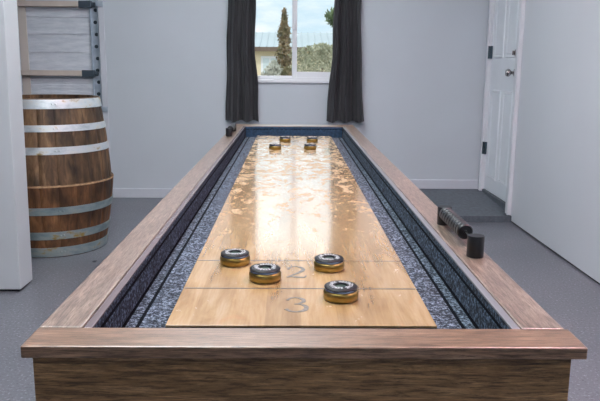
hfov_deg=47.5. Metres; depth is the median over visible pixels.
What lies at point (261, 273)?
puck
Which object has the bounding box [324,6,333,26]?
tree
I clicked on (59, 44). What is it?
door
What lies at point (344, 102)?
curtain
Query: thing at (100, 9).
trim
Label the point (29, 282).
trim
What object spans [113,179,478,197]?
baseboard
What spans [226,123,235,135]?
counter
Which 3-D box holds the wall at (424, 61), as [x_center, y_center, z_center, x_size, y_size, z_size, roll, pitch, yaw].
[-1.069,-1.387,5.559,5.500,2.750,0.150,0,11,-1]
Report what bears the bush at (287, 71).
on the ground
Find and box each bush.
[261,60,282,75]
[280,66,291,75]
[288,42,332,71]
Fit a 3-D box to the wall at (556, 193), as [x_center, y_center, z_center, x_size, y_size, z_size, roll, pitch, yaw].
[1.664,-0.467,0.999,0.150,2.738,7.600,0,11,-1]
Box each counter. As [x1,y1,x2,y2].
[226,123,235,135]
[437,205,484,258]
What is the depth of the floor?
3.42 m
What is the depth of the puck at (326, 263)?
1.20 m
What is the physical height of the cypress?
3.750 m
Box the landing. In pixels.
[420,189,511,221]
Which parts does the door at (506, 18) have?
panel, panel, panel, knob, panel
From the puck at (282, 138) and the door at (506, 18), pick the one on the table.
the puck at (282, 138)
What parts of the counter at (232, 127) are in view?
post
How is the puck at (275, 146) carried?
on the table
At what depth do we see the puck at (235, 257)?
1.23 m
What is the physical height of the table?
0.780 m
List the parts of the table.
rail, trim, trim, rail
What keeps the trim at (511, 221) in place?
attached to the wall at (556, 193)
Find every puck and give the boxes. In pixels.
[220,248,249,266]
[249,263,280,283]
[269,143,281,149]
[279,136,290,141]
[304,143,315,149]
[306,137,317,141]
[314,254,343,272]
[323,280,357,303]
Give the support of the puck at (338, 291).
on the table
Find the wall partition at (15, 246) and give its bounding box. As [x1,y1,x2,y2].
[0,0,31,288]
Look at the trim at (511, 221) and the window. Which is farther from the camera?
the window
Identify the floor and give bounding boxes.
[0,198,599,400]
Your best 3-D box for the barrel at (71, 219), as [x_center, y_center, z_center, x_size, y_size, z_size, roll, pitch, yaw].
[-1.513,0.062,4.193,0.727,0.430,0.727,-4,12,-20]
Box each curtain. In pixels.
[225,0,258,121]
[326,0,363,122]
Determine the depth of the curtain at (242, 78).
5.47 m
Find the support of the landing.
on the floor
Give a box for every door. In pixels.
[17,0,107,112]
[478,0,525,214]
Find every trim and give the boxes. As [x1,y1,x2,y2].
[0,282,29,290]
[98,0,110,162]
[511,221,599,283]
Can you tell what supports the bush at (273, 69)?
on the ground
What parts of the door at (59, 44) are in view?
panel, panel, panel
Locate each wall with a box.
[104,0,488,188]
[511,0,599,282]
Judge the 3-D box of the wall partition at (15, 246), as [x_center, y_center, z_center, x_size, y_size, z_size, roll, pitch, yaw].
[-2.480,-0.927,3.144,2.316,2.738,0.160,0,11,-1]
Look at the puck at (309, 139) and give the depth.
3.25 m
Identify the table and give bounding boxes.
[20,124,587,400]
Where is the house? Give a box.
[255,32,332,75]
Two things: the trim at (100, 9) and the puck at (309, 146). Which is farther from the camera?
the trim at (100, 9)
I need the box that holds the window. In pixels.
[258,0,329,82]
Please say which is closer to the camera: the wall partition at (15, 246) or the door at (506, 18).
the wall partition at (15, 246)
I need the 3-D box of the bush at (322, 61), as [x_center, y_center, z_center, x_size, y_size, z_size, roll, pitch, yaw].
[0.780,-3.878,22.248,3.375,2.544,3.440,-7,14,-35]
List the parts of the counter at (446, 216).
post, post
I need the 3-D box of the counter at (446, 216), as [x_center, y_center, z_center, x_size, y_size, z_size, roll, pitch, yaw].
[0.303,0.053,1.302,0.029,0.041,0.274,0,11,-1]
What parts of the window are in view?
sash, sill, frame, sash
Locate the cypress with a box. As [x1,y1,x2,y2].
[274,7,291,74]
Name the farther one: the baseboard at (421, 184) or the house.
the house

